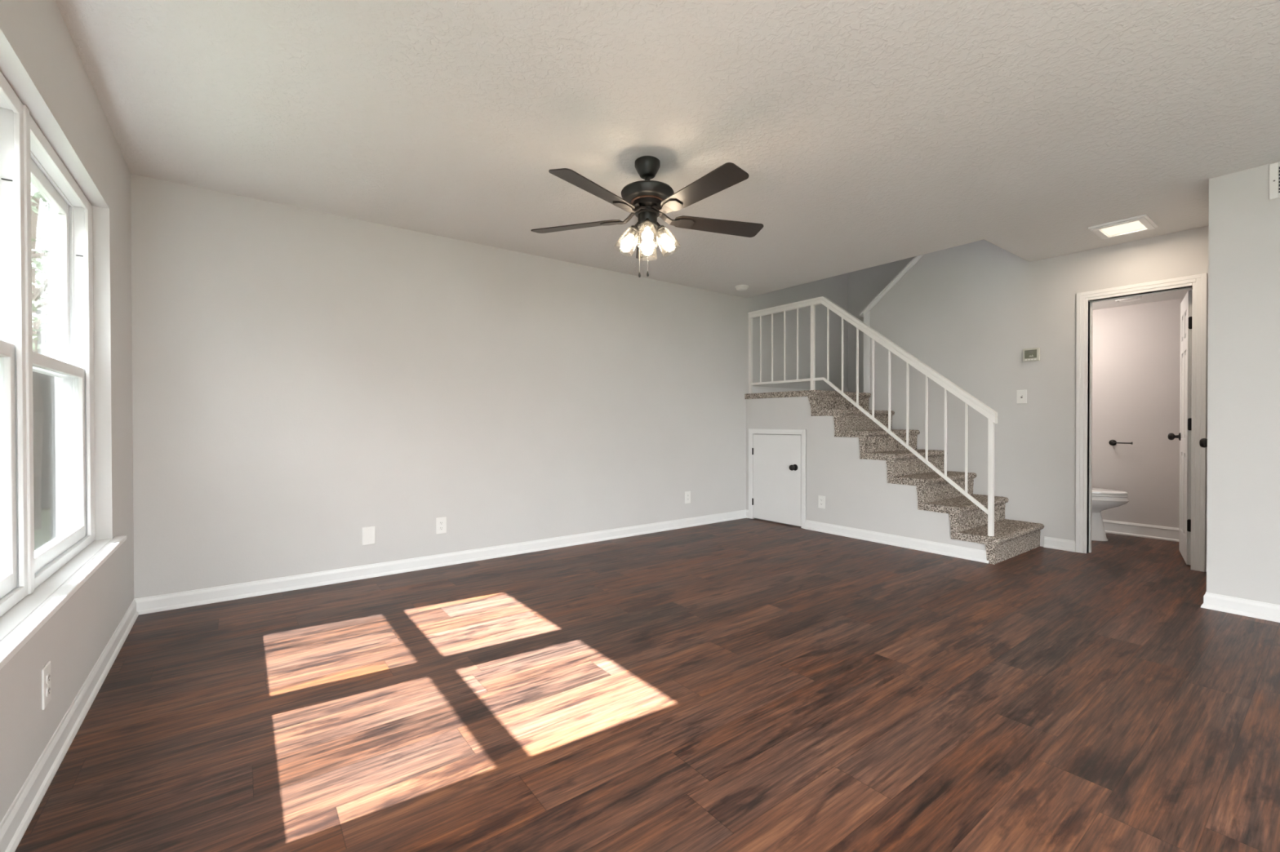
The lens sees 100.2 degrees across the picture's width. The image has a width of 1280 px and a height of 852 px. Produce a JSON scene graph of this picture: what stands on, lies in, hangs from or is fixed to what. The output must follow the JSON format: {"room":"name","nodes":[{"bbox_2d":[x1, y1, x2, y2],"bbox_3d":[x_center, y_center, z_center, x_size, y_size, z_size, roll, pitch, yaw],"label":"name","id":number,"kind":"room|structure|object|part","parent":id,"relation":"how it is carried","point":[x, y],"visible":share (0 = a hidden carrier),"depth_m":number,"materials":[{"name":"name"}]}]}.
{"room":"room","nodes":[
{"label":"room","id":0,"kind":"room"},
{"bbox_2d":[0,0,133,822],"bbox_3d":[-0.984,-0.306,0.357,0.200,2.740,6.650,0,1,-37],"label":"wall","id":1,"kind":"structure","parent":0,"point":[40,60],"depth_m":2.07,"materials":[{"name":"beige paint"}]},
{"bbox_2d":[0,71,34,617],"bbox_3d":[-1.683,-0.220,1.259,0.139,1.536,0.962,0,1,-37],"label":"window","id":2,"kind":"structure","parent":1,"relation":"in","point":[13,441],"depth_m":1.62,"materials":[{"name":"white plastic"}]},
{"bbox_3d":[-1.661,0.124,1.288,0.029,0.736,0.824,0,1,-37],"label":"sash","id":3,"kind":"part","parent":2,"relation":"part of","materials":[{"name":"white plastic"}]},
{"bbox_2d":[41,661,51,710],"bbox_3d":[-1.785,0.779,1.611,0.009,0.121,0.076,0,1,-37],"label":"power outlet","id":4,"kind":"object","parent":1,"relation":"attached to","point":[46,671],"visible":1,"depth_m":1.60,"materials":[{"name":"white plastic"}]},
{"bbox_2d":[46,672,50,684],"bbox_3d":[-1.784,0.760,1.612,0.004,0.025,0.033,0,1,-37],"label":"socket","id":5,"kind":"object","parent":4,"relation":"attached to","point":[48,674],"depth_m":1.61,"materials":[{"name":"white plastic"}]},
{"bbox_2d":[46,685,50,696],"bbox_3d":[-1.784,0.799,1.612,0.004,0.025,0.033,0,1,-37],"label":"socket","id":6,"kind":"object","parent":4,"relation":"attached to","point":[48,687],"depth_m":1.61,"materials":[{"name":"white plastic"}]},
{"bbox_2d":[29,115,95,589],"bbox_3d":[-2.248,-0.225,2.009,0.133,1.536,0.953,0,1,-37],"label":"window","id":7,"kind":"structure","parent":1,"relation":"in","point":[63,382],"depth_m":2.30,"materials":[{"name":"white plastic"}]},
{"bbox_3d":[-2.292,-0.225,1.976,0.023,1.536,0.953,0,1,-37],"label":"exterior casing","id":8,"kind":"part","parent":7,"relation":"part of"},
{"bbox_3d":[-2.245,-0.580,1.987,0.030,0.753,0.833,0,1,-37],"label":"sash","id":9,"kind":"part","parent":7,"relation":"part of","materials":[{"name":"white plastic"}]},
{"bbox_3d":[-2.208,0.119,2.019,0.029,0.736,0.833,0,1,-37],"label":"sash","id":10,"kind":"part","parent":7,"relation":"part of","materials":[{"name":"white plastic"}]},
{"bbox_2d":[0,535,126,670],"bbox_3d":[-1.915,0.535,1.674,0.201,0.020,2.025,0,1,-37],"label":"window sill","id":11,"kind":"structure","parent":1,"relation":"attached to","point":[23,620],"depth_m":1.64,"materials":[{"name":"white paint"}]},
{"bbox_2d":[0,599,138,851],"bbox_3d":[-1.674,1.012,1.473,0.020,0.089,3.750,0,1,-37],"label":"baseboard","id":12,"kind":"structure","parent":1,"relation":"attached to","point":[13,826],"depth_m":1.68,"materials":[{"name":"white paint"}]},
{"bbox_2d":[130,173,848,599],"bbox_3d":[0.042,-1.474,5.180,7.240,5.000,0.150,0,1,-37],"label":"wall","id":13,"kind":"structure","parent":0,"point":[304,380],"depth_m":3.80,"materials":[{"name":"beige paint"}]},
{"bbox_2d":[361,526,375,545],"bbox_3d":[-1.862,0.752,3.669,0.082,0.121,0.007,0,1,-37],"label":"blank plate","id":14,"kind":"object","parent":13,"relation":"attached to","point":[368,534],"visible":1,"depth_m":3.67,"materials":[{"name":"white plastic"}]},
{"bbox_2d":[134,509,746,614],"bbox_3d":[-0.806,0.989,4.454,4.983,0.089,0.020,0,1,-37],"label":"baseboard","id":15,"kind":"structure","parent":13,"relation":"attached to","point":[157,603],"depth_m":3.75,"materials":[{"name":"white paint"}]},
{"bbox_2d":[435,516,446,534],"bbox_3d":[-1.472,0.738,3.961,0.076,0.121,0.009,0,1,-37],"label":"power outlet","id":16,"kind":"object","parent":13,"relation":"attached to","point":[441,522],"visible":1,"depth_m":3.96,"materials":[{"name":"white plastic"}]},
{"bbox_2d":[684,491,690,503],"bbox_3d":[0.485,0.724,5.427,0.076,0.121,0.009,0,1,-37],"label":"power outlet","id":17,"kind":"object","parent":13,"relation":"attached to","point":[687,494],"visible":1,"depth_m":5.42,"materials":[{"name":"white plastic"}]},
{"bbox_2d":[752,386,810,393],"bbox_3d":[2.006,-0.407,6.553,1.951,0.089,0.020,0,1,-37],"label":"baseboard","id":18,"kind":"structure","parent":13,"relation":"attached to","point":[755,389],"depth_m":6.18,"materials":[{"name":"white paint"}]},
{"bbox_2d":[14,518,1279,851],"bbox_3d":[1.895,1.143,2.524,7.490,0.200,6.650,0,1,-37],"label":"floor","id":19,"kind":"structure","parent":0,"point":[744,685],"depth_m":1.95,"materials":[{"name":"brown wood"}]},
{"bbox_2d":[744,390,1044,564],"bbox_3d":[2.715,0.331,5.549,2.022,1.381,2.487,0,1,-37],"label":"staircase","id":20,"kind":"structure","parent":19,"relation":"on","point":[968,522],"depth_m":4.69,"materials":[{"name":"beige carpet"}]},
{"bbox_2d":[748,296,997,536],"bbox_3d":[1.954,-0.213,5.000,0.048,2.090,2.436,0,1,-37],"label":"stair railing","id":21,"kind":"object","parent":20,"relation":"on","point":[992,415],"visible":0.97,"depth_m":4.75,"materials":[{"name":"white paint"}]},
{"bbox_3d":[1.232,-0.788,5.958,0.033,0.872,0.033,0,1,-37],"label":"railing post","id":22,"kind":"part","parent":21,"relation":"part of","materials":[{"name":"white paint"}]},
{"bbox_3d":[1.716,-0.784,5.313,0.033,0.872,0.033,0,1,-37],"label":"railing post","id":23,"kind":"part","parent":21,"relation":"part of","materials":[{"name":"white paint"}]},
{"bbox_3d":[1.941,0.099,5.020,0.025,1.142,2.380,0,1,-37],"label":"rail","id":24,"kind":"part","parent":21,"relation":"part of","materials":[{"name":"white paint"}]},
{"bbox_3d":[1.954,-0.642,4.997,0.048,1.233,2.435,0,1,-37],"label":"handrail","id":25,"kind":"part","parent":21,"relation":"part of","materials":[{"name":"white paint"}]},
{"bbox_3d":[2.664,0.384,4.058,0.033,0.909,0.033,0,1,-37],"label":"railing post","id":26,"kind":"part","parent":21,"relation":"part of","materials":[{"name":"white paint"}]},
{"bbox_2d":[1091,487,1129,541],"bbox_3d":[4.003,0.624,4.983,0.460,0.795,0.838,0,1,-37],"label":"toilet","id":27,"kind":"object","parent":19,"relation":"on","point":[1102,500],"visible":0.29,"depth_m":4.73,"materials":[{"name":"white ceramic"}]},
{"bbox_3d":[4.072,0.608,4.891,0.364,0.018,0.588,0,1,-37],"label":"seat","id":28,"kind":"part","parent":27,"relation":"part of","materials":[{"name":"white ceramic"}]},
{"bbox_3d":[4.069,0.584,4.896,0.364,0.025,0.596,0,1,-37],"label":"lid","id":29,"kind":"part","parent":27,"relation":"part of","materials":[{"name":"white ceramic"}]},
{"bbox_3d":[4.063,0.698,4.904,0.368,0.159,0.638,0,1,-37],"label":"bowl","id":30,"kind":"part","parent":27,"relation":"part of","materials":[{"name":"white ceramic"}]},
{"bbox_2d":[54,0,1279,297],"bbox_3d":[1.908,-1.546,2.423,7.320,0.300,6.500,0,1,-37],"label":"ceiling","id":31,"kind":"structure","parent":0,"point":[865,134],"depth_m":2.35,"materials":[{"name":"white paint"}]},
{"bbox_2d":[530,155,763,277],"bbox_3d":[0.010,-1.088,2.784,1.298,0.616,1.237,0,1,36],"label":"ceiling fan","id":32,"kind":"object","parent":31,"relation":"hanging from","point":[648,200],"visible":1,"depth_m":2.76,"materials":[{"name":"brown metal"}]},
{"bbox_3d":[-0.349,-1.101,2.951,0.518,0.034,0.134,0,0,18],"label":"fan blade","id":33,"kind":"part","parent":32,"relation":"part of","materials":[{"name":"brown wood"}]},
{"bbox_3d":[-0.202,-1.097,2.494,0.134,0.034,0.518,0,1,36],"label":"fan blade","id":34,"kind":"part","parent":32,"relation":"part of","materials":[{"name":"brown wood"}]},
{"bbox_3d":[-0.068,-0.973,2.826,0.061,0.079,0.060,0,1,-37],"label":"light bulb","id":35,"kind":"part","parent":32,"relation":"part of","materials":[{"name":"white glass"}]},
{"bbox_2d":[628,225,639,236],"bbox_3d":[-0.031,-1.029,2.825,0.054,0.057,0.052,0,1,-37],"label":"socket","id":36,"kind":"object","parent":32,"relation":"attached to","point":[634,229],"depth_m":2.81,"materials":[{"name":"brown metal"}]},
{"bbox_3d":[-0.002,-0.938,2.826,0.002,0.247,0.002,0,1,-37],"label":"pull chain","id":37,"kind":"part","parent":32,"relation":"part of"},
{"bbox_3d":[0.041,-1.103,3.233,0.134,0.034,0.518,0,0,0],"label":"fan blade","id":38,"kind":"part","parent":32,"relation":"part of","materials":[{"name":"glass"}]},
{"bbox_3d":[0.038,-0.973,2.717,0.060,0.079,0.061,0,1,-37],"label":"light bulb","id":39,"kind":"part","parent":32,"relation":"part of","materials":[{"name":"white glass"}]},
{"bbox_2d":[642,220,652,230],"bbox_3d":[0.039,-1.028,2.754,0.052,0.057,0.054,0,1,-37],"label":"socket","id":40,"kind":"object","parent":32,"relation":"attached to","point":[647,224],"depth_m":2.74,"materials":[{"name":"metal"}]},
{"bbox_3d":[0.041,-0.936,2.795,0.002,0.251,0.002,0,1,-37],"label":"pull chain","id":41,"kind":"part","parent":32,"relation":"part of","materials":[{"name":"silver metal"}]},
{"bbox_3d":[0.041,-0.974,2.932,0.060,0.079,0.061,0,1,-37],"label":"light bulb","id":42,"kind":"part","parent":32,"relation":"part of","materials":[{"name":"white glass"}]},
{"bbox_2d":[656,225,666,236],"bbox_3d":[0.110,-1.029,2.824,0.054,0.057,0.052,0,1,-37],"label":"socket","id":43,"kind":"object","parent":32,"relation":"attached to","point":[660,228],"depth_m":2.81,"materials":[{"name":"brown metal"}]},
{"bbox_3d":[0.147,-0.974,2.824,0.061,0.079,0.060,0,1,-37],"label":"light bulb","id":44,"kind":"part","parent":32,"relation":"part of","materials":[{"name":"white glass"}]},
{"bbox_3d":[0.276,-1.098,2.490,0.134,0.034,0.519,0,1,-37],"label":"fan blade","id":45,"kind":"part","parent":32,"relation":"part of","materials":[{"name":"brown wood"}]},
{"bbox_3d":[0.429,-1.102,2.949,0.518,0.034,0.134,0,0,-18],"label":"fan blade","id":46,"kind":"part","parent":32,"relation":"part of","materials":[{"name":"brown wood"}]},
{"bbox_2d":[735,284,748,291],"bbox_3d":[1.033,-1.397,5.426,0.132,0.040,0.132,0,1,-37],"label":"smoke detector","id":47,"kind":"object","parent":31,"relation":"attached to","point":[740,287],"visible":1,"depth_m":5.39,"materials":[{"name":"white plastic"}]},
{"bbox_2d":[1088,213,1158,239],"bbox_3d":[3.408,-1.397,3.773,0.364,0.022,0.306,0,1,-37],"label":"recessed light","id":48,"kind":"object","parent":31,"relation":"in","point":[1142,223],"visible":1,"depth_m":3.75,"materials":[{"name":"white paint"}]},
{"bbox_2d":[746,396,986,551],"bbox_3d":[1.941,0.366,5.020,0.100,1.318,2.403,0,1,-37],"label":"wall","id":49,"kind":"structure","parent":0,"point":[857,492],"depth_m":4.98,"materials":[{"name":"beige paint"}]},
{"bbox_2d":[746,509,748,518],"bbox_3d":[1.187,0.975,5.931,0.020,0.089,0.047,0,1,-37],"label":"baseboard","id":50,"kind":"structure","parent":49,"relation":"attached to","point":[747,511],"depth_m":5.93,"materials":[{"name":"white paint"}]},
{"bbox_2d":[748,428,806,528],"bbox_3d":[1.411,0.527,5.604,0.108,0.989,0.743,0,1,-37],"label":"door","id":51,"kind":"structure","parent":49,"relation":"in","point":[780,455],"depth_m":5.59,"materials":[{"name":"white paint"}]},
{"bbox_3d":[1.543,0.420,5.399,0.074,0.064,0.064,0,1,-37],"label":"knob","id":52,"kind":"part","parent":51,"relation":"part of","materials":[{"name":"black metal"}]},
{"bbox_2d":[817,495,825,508],"bbox_3d":[1.758,0.736,5.176,0.009,0.121,0.076,0,1,-37],"label":"power outlet","id":53,"kind":"object","parent":49,"relation":"attached to","point":[821,500],"visible":1,"depth_m":5.17,"materials":[{"name":"white plastic"}]},
{"bbox_2d":[804,520,988,563],"bbox_3d":[2.133,0.983,4.669,0.020,0.089,1.624,0,1,-37],"label":"baseboard","id":54,"kind":"structure","parent":49,"relation":"attached to","point":[973,554],"depth_m":4.54,"materials":[{"name":"white paint"}]},
{"bbox_2d":[848,256,915,392],"bbox_3d":[3.606,-2.086,6.129,0.120,3.800,2.600,0,1,-37],"label":"wall","id":55,"kind":"structure","parent":0,"point":[865,285],"depth_m":6.99,"materials":[{"name":"beige paint"}]},
{"bbox_2d":[868,226,1208,572],"bbox_3d":[3.335,-0.709,4.745,0.110,3.468,2.803,0,1,-37],"label":"wall","id":56,"kind":"structure","parent":0,"point":[969,313],"depth_m":4.75,"materials":[{"name":"beige paint"}]},
{"bbox_2d":[862,311,870,392],"bbox_3d":[2.509,-0.800,5.846,0.130,0.884,0.074,0,1,-37],"label":"board","id":57,"kind":"object","parent":56,"relation":"attached to","point":[866,340],"visible":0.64,"depth_m":5.80,"materials":[{"name":"white paint"}]},
{"bbox_2d":[859,253,924,316],"bbox_3d":[2.930,-1.834,5.274,0.152,1.268,1.560,0,1,-37],"label":"wall cap","id":58,"kind":"object","parent":56,"relation":"attached to","point":[916,259],"visible":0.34,"depth_m":5.58,"materials":[{"name":"white paint"}]},
{"bbox_2d":[1016,390,1026,404],"bbox_3d":[3.323,-0.255,4.659,0.018,0.120,0.076,0,1,-37],"label":"light switch","id":59,"kind":"object","parent":56,"relation":"attached to","point":[1021,395],"visible":1,"depth_m":4.66,"materials":[{"name":"white plastic"}]},
{"bbox_2d":[1022,347,1039,361],"bbox_3d":[3.362,-0.612,4.596,0.026,0.110,0.120,0,1,-37],"label":"thermostat","id":60,"kind":"object","parent":56,"relation":"attached to","point":[1028,354],"visible":1,"depth_m":4.58,"materials":[{"name":"plastic"}]},
{"bbox_2d":[1043,536,1075,551],"bbox_3d":[3.488,0.982,4.449,0.020,0.089,0.212,0,1,-37],"label":"baseboard","id":61,"kind":"structure","parent":56,"relation":"attached to","point":[1049,542],"depth_m":4.45,"materials":[{"name":"white paint"}]},
{"bbox_2d":[1075,273,1207,572],"bbox_3d":[3.816,-0.024,4.097,0.129,2.106,0.732,0,1,-37],"label":"door frame","id":62,"kind":"structure","parent":56,"relation":"attached to","point":[1198,282],"depth_m":4.00,"materials":[{"name":"white paint"}]},
{"bbox_2d":[1167,289,1192,564],"bbox_3d":[4.226,0.011,4.136,0.183,2.017,0.594,0,1,42],"label":"door","id":63,"kind":"structure","parent":62,"relation":"attached to","point":[1185,403],"depth_m":4.03,"materials":[{"name":"white paint"}]},
{"bbox_3d":[4.341,0.086,4.348,0.074,0.064,0.064,0,1,42],"label":"knob","id":64,"kind":"part","parent":63,"relation":"part of","materials":[{"name":"black metal"}]},
{"bbox_2d":[1091,297,1183,528],"bbox_3d":[4.632,-0.199,5.004,0.120,2.440,1.850,0,1,-37],"label":"wall","id":65,"kind":"structure","parent":0,"point":[1136,348],"depth_m":4.94,"materials":[{"name":"paint"}]},
{"bbox_2d":[1108,440,1133,445],"bbox_3d":[4.506,0.159,5.017,0.069,0.056,0.178,0,1,-37],"label":"paper holder","id":66,"kind":"object","parent":65,"relation":"attached to","point":[1113,442],"visible":1,"depth_m":5.04,"materials":[{"name":"black metal"}]},
{"bbox_3d":[4.496,0.159,4.992,0.022,0.022,0.150,0,1,-37],"label":"holder arm","id":67,"kind":"part","parent":66,"relation":"part of","materials":[{"name":"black metal"}]},
{"bbox_2d":[1102,519,1179,542],"bbox_3d":[4.571,0.961,4.978,0.022,0.120,1.670,0,1,-37],"label":"baseboard","id":68,"kind":"structure","parent":65,"relation":"attached to","point":[1151,531],"depth_m":4.92,"materials":[{"name":"white paint"}]},
{"bbox_2d":[1093,288,1192,310],"bbox_3d":[4.146,-1.137,4.647,1.075,0.030,1.670,0,1,-37],"label":"ceiling","id":69,"kind":"structure","parent":0,"point":[1175,295],"depth_m":4.80,"materials":[{"name":"white paint"}]},
{"bbox_2d":[1115,296,1142,302],"bbox_3d":[4.291,-1.113,4.699,0.176,0.020,0.176,0,1,-37],"label":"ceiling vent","id":70,"kind":"object","parent":69,"relation":"in","point":[1133,299],"visible":0.81,"depth_m":4.68,"materials":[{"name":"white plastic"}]},
{"bbox_2d":[1206,160,1279,604],"bbox_3d":[4.155,-0.176,1.895,0.100,2.440,2.947,0,1,-37],"label":"wall","id":71,"kind":"structure","parent":0,"point":[1243,504],"depth_m":2.93,"materials":[{"name":"beige paint"}]},
{"bbox_2d":[1200,592,1279,622],"bbox_3d":[4.042,1.000,1.956,0.020,0.089,2.767,0,1,-37],"label":"baseboard","id":72,"kind":"structure","parent":71,"relation":"attached to","point":[1237,606],"depth_m":2.94,"materials":[{"name":"white paint"}]},
{"bbox_2d":[1268,162,1279,199],"bbox_3d":[3.457,-1.301,2.724,0.010,0.188,0.330,0,1,-37],"label":"air vent","id":73,"kind":"object","parent":71,"relation":"in","point":[1274,169],"visible":1,"depth_m":2.84,"materials":[{"name":"white plastic"}]},
{"bbox_3d":[3.721,-0.186,3.350,0.951,2.440,0.100,0,1,-37],"label":"wall","id":74,"kind":"structure","parent":0,"visible":0},
{"bbox_2d":[1199,438,1207,448],"bbox_3d":[3.679,-0.012,3.400,0.774,2.092,0.109,0,1,-37],"label":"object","id":75,"kind":"structure","parent":74,"relation":"in","point":[1203,442],"depth_m":3.25,"materials":[{"name":"black metal"}]},
{"label":"outside","id":76,"kind":"structure","parent":0,"visible":0},
{"bbox_3d":[-2.806,1.447,2.971,90.000,0.100,90.000,0,1,-37],"label":"ground","id":77,"kind":"structure","parent":76,"visible":0},
{"bbox_2d":[31,184,48,352],"bbox_3d":[-8.203,-1.454,7.167,3.402,5.659,3.522,0,1,-37],"label":"tree","id":78,"kind":"object","parent":77,"relation":"on","point":[37,319],"visible":0.06,"depth_m":7.10,"materials":[{"name":"grey plant"}]},
{"bbox_2d":[35,307,48,356],"bbox_3d":[-12.706,-0.739,10.534,4.150,4.190,6.400,0,1,-37],"label":"house","id":79,"kind":"structure","parent":77,"relation":"on","point":[43,339],"depth_m":8.88,"materials":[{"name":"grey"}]}
]}

